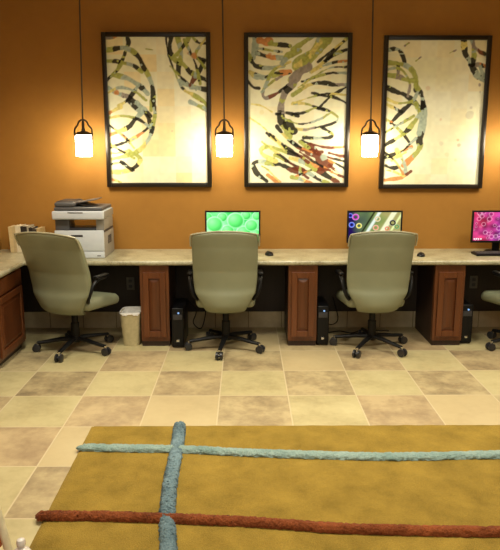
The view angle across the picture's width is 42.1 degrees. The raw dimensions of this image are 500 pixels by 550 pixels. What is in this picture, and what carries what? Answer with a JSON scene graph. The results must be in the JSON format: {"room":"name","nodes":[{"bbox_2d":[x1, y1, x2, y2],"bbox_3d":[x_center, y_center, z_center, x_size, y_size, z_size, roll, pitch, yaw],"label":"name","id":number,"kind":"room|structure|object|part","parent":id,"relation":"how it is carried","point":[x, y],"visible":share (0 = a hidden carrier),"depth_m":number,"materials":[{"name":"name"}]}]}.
{"room":"computer lab","nodes":[
{"label":"computer lab","id":0,"kind":"room"},
{"bbox_2d":[0,0,499,248],"bbox_3d":[0.652,-1.123,5.798,6.045,3.250,0.120,0,11,0],"label":"wall","id":1,"kind":"structure","parent":0,"point":[41,105],"depth_m":5.68,"materials":[{"name":"paint"}]},
{"bbox_2d":[126,277,134,289],"bbox_3d":[-1.090,0.078,5.925,0.072,0.116,0.010,0,11,0],"label":"wall outlet","id":2,"kind":"object","parent":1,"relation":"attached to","point":[129,280],"visible":1,"depth_m":5.92,"materials":[{"name":"brown plastic"}]},
{"bbox_2d":[101,32,211,186],"bbox_3d":[-0.801,-1.421,5.644,0.925,1.303,0.040,0,11,0],"label":"framed picture","id":3,"kind":"object","parent":1,"relation":"attached to","point":[157,85],"visible":1,"depth_m":5.64,"materials":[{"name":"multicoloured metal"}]},
{"bbox_2d":[20,265,499,311],"bbox_3d":[0.653,0.069,5.957,5.805,0.539,0.030,0,11,0],"label":"wall","id":4,"kind":"structure","parent":1,"relation":"attached to","point":[271,297],"depth_m":5.95,"materials":[{"name":"paint"}]},
{"bbox_2d":[24,311,499,327],"bbox_3d":[0.653,0.409,6.030,5.805,0.155,0.018,0,11,0],"label":"baseboard","id":5,"kind":"structure","parent":1,"relation":"attached to","point":[248,318],"depth_m":6.02,"materials":[{"name":"tile"}]},
{"bbox_2d":[244,32,352,186],"bbox_3d":[0.410,-1.421,5.653,0.924,1.301,0.040,0,11,0],"label":"framed picture","id":6,"kind":"object","parent":1,"relation":"attached to","point":[297,85],"visible":1,"depth_m":5.65,"materials":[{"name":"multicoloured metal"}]},
{"bbox_2d":[378,35,492,188],"bbox_3d":[1.604,-1.406,5.665,0.919,1.294,0.040,0,11,0],"label":"framed picture","id":7,"kind":"object","parent":1,"relation":"attached to","point":[434,103],"visible":1,"depth_m":5.66,"materials":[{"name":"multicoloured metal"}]},
{"bbox_2d":[469,276,477,287],"bbox_3d":[2.046,0.065,5.947,0.072,0.116,0.010,0,11,0],"label":"wall outlet","id":8,"kind":"object","parent":1,"relation":"attached to","point":[473,279],"visible":1,"depth_m":5.94,"materials":[{"name":"brown plastic"}]},
{"bbox_2d":[0,327,499,549],"bbox_3d":[0.680,1.234,2.523,6.045,0.100,7.460,0,11,0],"label":"floor","id":9,"kind":"structure","parent":0,"point":[49,408],"depth_m":4.46,"materials":[{"name":"tile"}]},
{"bbox_2d":[0,268,25,365],"bbox_3d":[-2.042,0.388,4.750,0.371,0.694,1.300,0,11,0],"label":"base cabinet","id":10,"kind":"object","parent":9,"relation":"on","point":[12,321],"visible":0.98,"depth_m":5.08,"materials":[{"name":"brown wood"}]},
{"bbox_3d":[-1.869,0.057,5.043,0.019,0.120,0.520,0,11,0],"label":"drawer","id":11,"kind":"part","parent":10,"relation":"part of","materials":[{"name":"brown wood"}]},
{"bbox_3d":[-1.871,0.356,5.102,0.016,0.355,0.424,0,11,0],"label":"raised panel","id":12,"kind":"part","parent":10,"relation":"part of","materials":[{"name":"brown wood"}]},
{"bbox_2d":[0,249,499,277],"bbox_3d":[0.660,-0.030,4.964,5.805,0.040,1.940,0,11,0],"label":"countertop","id":13,"kind":"structure","parent":10,"relation":"on","point":[9,262],"depth_m":5.45,"materials":[{"name":"stone"}]},
{"bbox_2d":[8,225,14,252],"bbox_3d":[-2.083,-0.323,5.748,0.042,0.228,0.155,0,11,0],"label":"book","id":14,"kind":"object","parent":13,"relation":"on","point":[10,231],"visible":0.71,"depth_m":5.67,"materials":[{"name":"beige paper"}]},
{"bbox_2d":[12,224,17,252],"bbox_3d":[-2.054,-0.325,5.748,0.032,0.232,0.155,0,11,0],"label":"book","id":15,"kind":"object","parent":13,"relation":"on","point":[13,227],"visible":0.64,"depth_m":5.68,"materials":[{"name":"beige paper"}]},
{"bbox_2d":[15,224,25,252],"bbox_3d":[-2.018,-0.326,5.748,0.055,0.235,0.155,0,11,0],"label":"book","id":16,"kind":"object","parent":13,"relation":"on","point":[17,227],"visible":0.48,"depth_m":5.68,"materials":[{"name":"beige paper"}]},
{"bbox_2d":[20,225,28,231],"bbox_3d":[-1.967,-0.325,5.749,0.062,0.232,0.155,0,11,0],"label":"book","id":17,"kind":"object","parent":13,"relation":"on","point":[23,228],"visible":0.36,"depth_m":5.66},
{"bbox_2d":[36,226,44,231],"bbox_3d":[-1.842,-0.316,5.752,0.034,0.213,0.155,0,11,0],"label":"book","id":18,"kind":"object","parent":13,"relation":"on","point":[40,229],"visible":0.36,"depth_m":5.71,"materials":[{"name":"beige paper"}]},
{"bbox_2d":[52,197,113,257],"bbox_3d":[-1.413,-0.415,5.553,0.426,0.487,0.432,0,11,0],"label":"printer","id":19,"kind":"object","parent":13,"relation":"on","point":[97,241],"visible":0.89,"depth_m":5.38,"materials":[{"name":"white plastic"}]},
{"bbox_3d":[-1.411,-0.576,5.508,0.398,0.029,0.378,0,11,0],"label":"scanner lid","id":20,"kind":"part","parent":19,"relation":"part of","materials":[{"name":"grey plastic"}]},
{"bbox_2d":[76,197,101,203],"bbox_3d":[-1.354,-0.630,5.477,0.168,0.037,0.240,0,11,0],"label":"tray","id":21,"kind":"object","parent":19,"relation":"on","point":[79,201],"depth_m":5.45,"materials":[{"name":"grey plastic"}]},
{"bbox_2d":[75,225,112,231],"bbox_3d":[-1.413,-0.394,5.565,0.404,0.017,0.378,0,11,0],"label":"tray","id":22,"kind":"object","parent":19,"relation":"on","point":[78,228],"depth_m":5.40,"materials":[{"name":"white plastic"}]},
{"bbox_3d":[-1.411,-0.170,5.408,0.404,0.054,0.015,0,11,0],"label":"paper drawer","id":23,"kind":"part","parent":19,"relation":"part of","materials":[{"name":"white plastic"}]},
{"bbox_2d":[205,211,259,235],"bbox_3d":[-0.152,-0.386,5.708,0.479,0.370,0.170,-1,11,-3],"label":"monitor","id":24,"kind":"object","parent":13,"relation":"on","point":[245,221],"visible":0.68,"depth_m":5.62,"materials":[{"name":"black plastic"}]},
{"bbox_2d":[265,251,272,255],"bbox_3d":[0.163,-0.188,5.571,0.068,0.033,0.110,-4,12,-20],"label":"mouse","id":25,"kind":"object","parent":13,"relation":"on","point":[268,253],"visible":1,"depth_m":5.54,"materials":[{"name":"black plastic"}]},
{"bbox_2d":[346,210,402,242],"bbox_3d":[1.083,-0.388,5.717,0.479,0.370,0.170,0,11,2],"label":"monitor","id":26,"kind":"object","parent":13,"relation":"on","point":[358,221],"visible":0.64,"depth_m":5.63,"materials":[{"name":"black plastic"}]},
{"bbox_2d":[417,252,424,256],"bbox_3d":[1.453,-0.178,5.522,0.068,0.033,0.110,3,12,14],"label":"mouse","id":27,"kind":"object","parent":13,"relation":"on","point":[420,254],"visible":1,"depth_m":5.49,"materials":[{"name":"black plastic"}]},
{"bbox_2d":[470,210,499,250],"bbox_3d":[2.168,-0.389,5.725,0.479,0.370,0.170,0,11,2],"label":"monitor","id":28,"kind":"object","parent":13,"relation":"on","point":[485,224],"visible":1,"depth_m":5.65,"materials":[{"name":"black plastic"}]},
{"bbox_2d":[471,251,499,255],"bbox_3d":[2.148,-0.186,5.587,0.450,0.024,0.150,0,11,0],"label":"keyboard","id":29,"kind":"object","parent":13,"relation":"on","point":[477,253],"visible":1,"depth_m":5.53,"materials":[{"name":"plastic"}]},
{"bbox_2d":[0,508,30,549],"bbox_3d":[-0.932,0.832,1.694,0.704,1.009,0.515,0,11,0],"label":"chair","id":30,"kind":"object","parent":9,"relation":"on","point":[5,541],"visible":1,"depth_m":1.89,"materials":[{"name":"beige paint"}]},
{"bbox_3d":[-0.933,0.787,1.919,0.534,1.009,0.058,0,11,0],"label":"frame","id":31,"kind":"part","parent":30,"relation":"part of","materials":[{"name":"beige paint"}]},
{"bbox_3d":[-0.610,1.008,1.790,0.060,0.627,0.060,0,11,0],"label":"post","id":32,"kind":"part","parent":30,"relation":"part of","materials":[{"name":"white paint"}]},
{"bbox_2d":[14,232,118,361],"bbox_3d":[-1.420,0.120,5.255,0.670,1.022,0.699,5,12,22],"label":"office chair","id":33,"kind":"object","parent":9,"relation":"on","point":[57,265],"visible":1,"depth_m":5.02,"materials":[{"name":"green leather"}]},
{"bbox_3d":[-1.603,0.534,5.329,0.272,0.059,0.048,-2,11,-8],"label":"leg","id":34,"kind":"part","parent":33,"relation":"part of","materials":[{"name":"black plastic"}]},
{"bbox_3d":[-1.507,-0.009,5.071,0.581,0.683,0.326,5,12,22],"label":"backrest","id":35,"kind":"part","parent":33,"relation":"part of","materials":[{"name":"beige fabric"}]},
{"bbox_3d":[-1.463,0.562,5.189,0.048,0.059,0.272,2,11,9],"label":"leg","id":36,"kind":"part","parent":33,"relation":"part of","materials":[{"name":"black plastic"}]},
{"bbox_3d":[-1.284,0.545,5.277,0.272,0.059,0.048,6,13,27],"label":"leg","id":37,"kind":"part","parent":33,"relation":"part of","materials":[{"name":"black plastic"}]},
{"bbox_3d":[-1.313,0.506,5.471,0.272,0.059,0.048,-11,15,-43],"label":"leg","id":38,"kind":"part","parent":33,"relation":"part of","materials":[{"name":"black plastic"}]},
{"bbox_3d":[-1.223,0.121,5.125,0.099,0.221,0.206,5,12,22],"label":"armrest","id":39,"kind":"part","parent":33,"relation":"part of","materials":[{"name":"black plastic"}]},
{"bbox_3d":[-1.404,0.203,5.365,0.516,0.105,0.420,5,12,22],"label":"seat","id":40,"kind":"part","parent":33,"relation":"part of","materials":[{"name":"beige fabric"}]},
{"bbox_2d":[119,306,141,345],"bbox_3d":[-1.003,0.438,5.527,0.188,0.294,0.240,0,11,0],"label":"waste bin","id":41,"kind":"object","parent":9,"relation":"on","point":[130,316],"visible":0.84,"depth_m":5.44,"materials":[{"name":"plastic"}]},
{"bbox_2d":[139,265,175,345],"bbox_3d":[-0.791,0.208,5.659,0.238,0.694,0.576,0,11,0],"label":"base cabinet","id":42,"kind":"object","parent":9,"relation":"on","point":[157,282],"visible":0.92,"depth_m":5.39,"materials":[{"name":"brown wood"}]},
{"bbox_3d":[-0.789,0.249,5.384,0.186,0.550,0.020,0,11,0],"label":"door","id":43,"kind":"part","parent":42,"relation":"part of","materials":[{"name":"brown wood"}]},
{"bbox_3d":[-0.789,0.249,5.386,0.090,0.445,0.016,0,11,0],"label":"raised panel","id":44,"kind":"part","parent":42,"relation":"part of","materials":[{"name":"brown wood"}]},
{"bbox_2d":[171,298,187,346],"bbox_3d":[-0.600,0.402,5.575,0.100,0.345,0.410,0,11,0],"label":"computer tower","id":45,"kind":"object","parent":9,"relation":"on","point":[179,311],"visible":0.95,"depth_m":5.39,"materials":[{"name":"black plastic"}]},
{"bbox_3d":[-0.598,0.435,5.385,0.100,0.335,0.018,0,11,0],"label":"panel","id":46,"kind":"part","parent":45,"relation":"part of","materials":[{"name":"black plastic"}]},
{"bbox_3d":[-0.598,0.349,5.357,0.076,0.045,0.004,0,11,0],"label":"drive door","id":47,"kind":"part","parent":45,"relation":"part of","materials":[{"name":"grey plastic"}]},
{"bbox_2d":[188,301,205,328],"bbox_3d":[-0.481,0.328,5.879,0.056,0.348,0.223,7,13,33],"label":"cable","id":48,"kind":"object","parent":9,"relation":"on","point":[188,301],"visible":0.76,"depth_m":5.90,"materials":[{"name":"black plastic"}]},
{"bbox_2d":[184,231,264,359],"bbox_3d":[-0.207,0.110,5.306,0.674,1.021,0.656,1,11,4],"label":"office chair","id":49,"kind":"object","parent":9,"relation":"on","point":[225,269],"visible":1,"depth_m":5.09,"materials":[{"name":"beige fabric"}]},
{"bbox_3d":[-0.450,0.094,5.263,0.099,0.221,0.206,0,11,-1],"label":"armrest","id":50,"kind":"part","parent":49,"relation":"part of","materials":[{"name":"black plastic"}]},
{"bbox_3d":[-0.367,0.525,5.377,0.272,0.059,0.048,-2,11,-10],"label":"leg","id":51,"kind":"part","parent":49,"relation":"part of","materials":[{"name":"black plastic"}]},
{"bbox_3d":[-0.281,0.490,5.554,0.048,0.059,0.272,-6,13,-28],"label":"leg","id":52,"kind":"part","parent":49,"relation":"part of","materials":[{"name":"black plastic"}]},
{"bbox_3d":[-0.222,0.552,5.242,0.048,0.059,0.272,1,11,7],"label":"leg","id":53,"kind":"part","parent":49,"relation":"part of","materials":[{"name":"black plastic"}]},
{"bbox_3d":[-0.196,-0.020,5.131,0.528,0.683,0.284,0,11,-1],"label":"backrest","id":54,"kind":"part","parent":49,"relation":"part of","materials":[{"name":"green leather"}]},
{"bbox_3d":[-0.202,0.192,5.424,0.516,0.105,0.420,0,11,-1],"label":"seat","id":55,"kind":"part","parent":49,"relation":"part of","materials":[{"name":"green leather"}]},
{"bbox_3d":[-0.083,0.495,5.529,0.048,0.059,0.272,10,15,43],"label":"leg","id":56,"kind":"part","parent":49,"relation":"part of","materials":[{"name":"black plastic"}]},
{"bbox_3d":[-0.046,0.533,5.335,0.272,0.059,0.048,5,12,25],"label":"leg","id":57,"kind":"part","parent":49,"relation":"part of","materials":[{"name":"black plastic"}]},
{"bbox_3d":[0.053,0.091,5.276,0.099,0.221,0.206,0,11,-1],"label":"armrest","id":58,"kind":"part","parent":49,"relation":"part of","materials":[{"name":"black plastic"}]},
{"bbox_2d":[29,421,499,549],"bbox_3d":[0.732,1.059,3.019,3.393,0.049,1.799,0,11,0],"label":"rug","id":59,"kind":"object","parent":9,"relation":"on","point":[179,486],"visible":1,"depth_m":3.15,"materials":[{"name":"yellow carpet"}]},
{"bbox_2d":[284,265,317,345],"bbox_3d":[0.435,0.206,5.668,0.240,0.694,0.576,0,11,0],"label":"base cabinet","id":60,"kind":"object","parent":9,"relation":"on","point":[300,309],"visible":0.93,"depth_m":5.40,"materials":[{"name":"brown wood"}]},
{"bbox_3d":[0.438,0.247,5.393,0.188,0.550,0.020,0,11,0],"label":"door","id":61,"kind":"part","parent":60,"relation":"part of","materials":[{"name":"brown wood"}]},
{"bbox_3d":[0.438,0.247,5.395,0.092,0.445,0.016,0,11,0],"label":"raised panel","id":62,"kind":"part","parent":60,"relation":"part of","materials":[{"name":"brown wood"}]},
{"bbox_2d":[316,296,328,344],"bbox_3d":[0.610,0.388,5.648,0.100,0.345,0.410,0,11,0],"label":"computer tower","id":63,"kind":"object","parent":9,"relation":"on","point":[322,331],"visible":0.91,"depth_m":5.46,"materials":[{"name":"black plastic"}]},
{"bbox_3d":[0.612,0.334,5.430,0.076,0.045,0.004,0,11,0],"label":"drive door","id":64,"kind":"part","parent":63,"relation":"part of","materials":[{"name":"grey plastic"}]},
{"bbox_2d":[328,297,337,324],"bbox_3d":[0.725,0.334,5.915,0.174,0.257,0.064,-9,14,-37],"label":"cable","id":65,"kind":"object","parent":63,"relation":"attached to","point":[332,297],"visible":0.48,"depth_m":5.95,"materials":[{"name":"black plastic"}]},
{"bbox_2d":[329,330,388,332],"bbox_3d":[0.965,0.510,5.858,0.586,0.009,0.079,-1,11,-5],"label":"cable","id":66,"kind":"object","parent":9,"relation":"on","point":[338,330],"visible":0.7,"depth_m":5.86,"materials":[{"name":"black plastic"}]},
{"bbox_2d":[329,231,417,357],"bbox_3d":[1.010,0.101,5.353,0.687,1.021,0.669,-1,11,-3],"label":"office chair","id":67,"kind":"object","parent":9,"relation":"on","point":[379,273],"visible":1,"depth_m":5.10,"materials":[{"name":"green leather"}]},
{"bbox_3d":[0.764,0.094,5.264,0.099,0.221,0.206,-1,11,-3],"label":"armrest","id":68,"kind":"part","parent":67,"relation":"part of","materials":[{"name":"black plastic"}]},
{"bbox_3d":[0.846,0.509,5.456,0.272,0.059,0.048,3,12,13],"label":"leg","id":69,"kind":"part","parent":67,"relation":"part of","materials":[{"name":"black plastic"}]},
{"bbox_3d":[0.923,0.545,5.274,0.048,0.059,0.272,7,13,31],"label":"leg","id":70,"kind":"part","parent":67,"relation":"part of","materials":[{"name":"black plastic"}]},
{"bbox_3d":[1.007,0.190,5.433,0.516,0.105,0.420,-1,11,-3],"label":"seat","id":71,"kind":"part","parent":67,"relation":"part of","materials":[{"name":"green leather"}]},
{"bbox_3d":[1.022,-0.022,5.140,0.528,0.683,0.284,-1,11,-3],"label":"backrest","id":72,"kind":"part","parent":67,"relation":"part of","materials":[{"name":"green leather"}]},
{"bbox_3d":[1.122,0.542,5.289,0.048,0.059,0.272,-9,15,-40],"label":"leg","id":73,"kind":"part","parent":67,"relation":"part of","materials":[{"name":"black plastic"}]},
{"bbox_3d":[1.169,0.504,5.480,0.272,0.059,0.048,-5,12,-22],"label":"leg","id":74,"kind":"part","parent":67,"relation":"part of","materials":[{"name":"black plastic"}]},
{"bbox_3d":[1.266,0.088,5.293,0.099,0.221,0.206,-1,11,-3],"label":"armrest","id":75,"kind":"part","parent":67,"relation":"part of","materials":[{"name":"black plastic"}]},
{"bbox_2d":[415,265,465,344],"bbox_3d":[1.651,0.204,5.678,0.248,0.694,0.576,0,11,0],"label":"base cabinet","id":76,"kind":"object","parent":9,"relation":"on","point":[440,288],"visible":0.98,"depth_m":5.43,"materials":[{"name":"brown wood"}]},
{"bbox_3d":[1.653,0.229,5.436,0.248,0.649,0.050,0,11,0],"label":"frame","id":77,"kind":"part","parent":76,"relation":"part of","materials":[{"name":"brown wood"}]},
{"bbox_3d":[1.654,0.245,5.402,0.196,0.550,0.020,0,11,0],"label":"door","id":78,"kind":"part","parent":76,"relation":"part of","materials":[{"name":"brown wood"}]},
{"bbox_3d":[1.654,0.245,5.404,0.100,0.445,0.016,0,11,0],"label":"raised panel","id":79,"kind":"part","parent":76,"relation":"part of","materials":[{"name":"brown wood"}]},
{"bbox_2d":[460,300,473,342],"bbox_3d":[1.830,0.379,5.691,0.100,0.345,0.410,0,11,0],"label":"computer tower","id":80,"kind":"object","parent":9,"relation":"on","point":[467,318],"visible":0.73,"depth_m":5.49,"materials":[{"name":"black plastic"}]},
{"bbox_3d":[1.831,0.326,5.473,0.076,0.045,0.004,0,11,0],"label":"drive door","id":81,"kind":"part","parent":80,"relation":"part of","materials":[{"name":"grey plastic"}]},
{"bbox_2d":[481,270,499,350],"bbox_3d":[2.265,0.106,5.330,0.653,1.021,0.676,-3,12,-14],"label":"office chair","id":82,"kind":"object","parent":9,"relation":"on","point":[493,296],"visible":1,"depth_m":5.41,"materials":[{"name":"beige fabric"}]},
{"bbox_3d":[2.265,0.190,5.431,0.516,0.105,0.420,-3,12,-14],"label":"seat","id":83,"kind":"part","parent":82,"relation":"part of","materials":[{"name":"beige fabric"}]},
{"bbox_3d":[0.680,-2.053,1.872,6.045,0.100,7.460,0,11,0],"label":"ceiling","id":84,"kind":"structure","parent":0,"visible":0},
{"bbox_2d":[74,0,92,156],"bbox_3d":[-1.380,-1.815,5.277,0.170,1.687,0.141,0,11,0],"label":"pendant lamp","id":85,"kind":"object","parent":84,"relation":"hanging from","point":[83,140],"visible":1,"depth_m":5.37,"materials":[{"name":"white glass"}]},
{"bbox_3d":[-1.370,-1.948,5.251,0.042,1.358,0.012,0,11,0],"label":"cord","id":86,"kind":"part","parent":85,"relation":"part of","materials":[{"name":"metal"}]},
{"bbox_3d":[-1.385,-1.077,5.424,0.132,0.182,0.132,0,11,0],"label":"lamp shade","id":87,"kind":"part","parent":85,"relation":"part of","materials":[{"name":"white glass"}]},
{"bbox_2d":[215,0,233,156],"bbox_3d":[-0.214,-1.817,5.286,0.141,1.688,0.141,7,13,33],"label":"pendant lamp","id":88,"kind":"object","parent":84,"relation":"hanging from","point":[224,140],"visible":1,"depth_m":5.38,"materials":[{"name":"white glass"}]},
{"bbox_3d":[-0.219,-1.950,5.260,0.022,1.358,0.012,0,11,0],"label":"cord","id":89,"kind":"part","parent":88,"relation":"part of","materials":[{"name":"metal"}]},
{"bbox_3d":[-0.214,-1.079,5.433,0.132,0.182,0.132,0,11,0],"label":"lamp shade","id":90,"kind":"part","parent":88,"relation":"part of","materials":[{"name":"white glass"}]},
{"bbox_2d":[360,0,379,156],"bbox_3d":[1.003,-1.819,5.295,0.162,1.688,0.141,0,11,0],"label":"pendant lamp","id":91,"kind":"object","parent":84,"relation":"hanging from","point":[370,140],"visible":1,"depth_m":5.39,"materials":[{"name":"white glass"}]},
{"bbox_3d":[1.004,-1.080,5.442,0.132,0.182,0.132,0,11,0],"label":"lamp shade","id":92,"kind":"part","parent":91,"relation":"part of","materials":[{"name":"white glass"}]},
{"bbox_3d":[0.993,-1.952,5.269,0.034,1.358,0.012,0,11,0],"label":"cord","id":93,"kind":"part","parent":91,"relation":"part of","materials":[{"name":"metal"}]}
]}

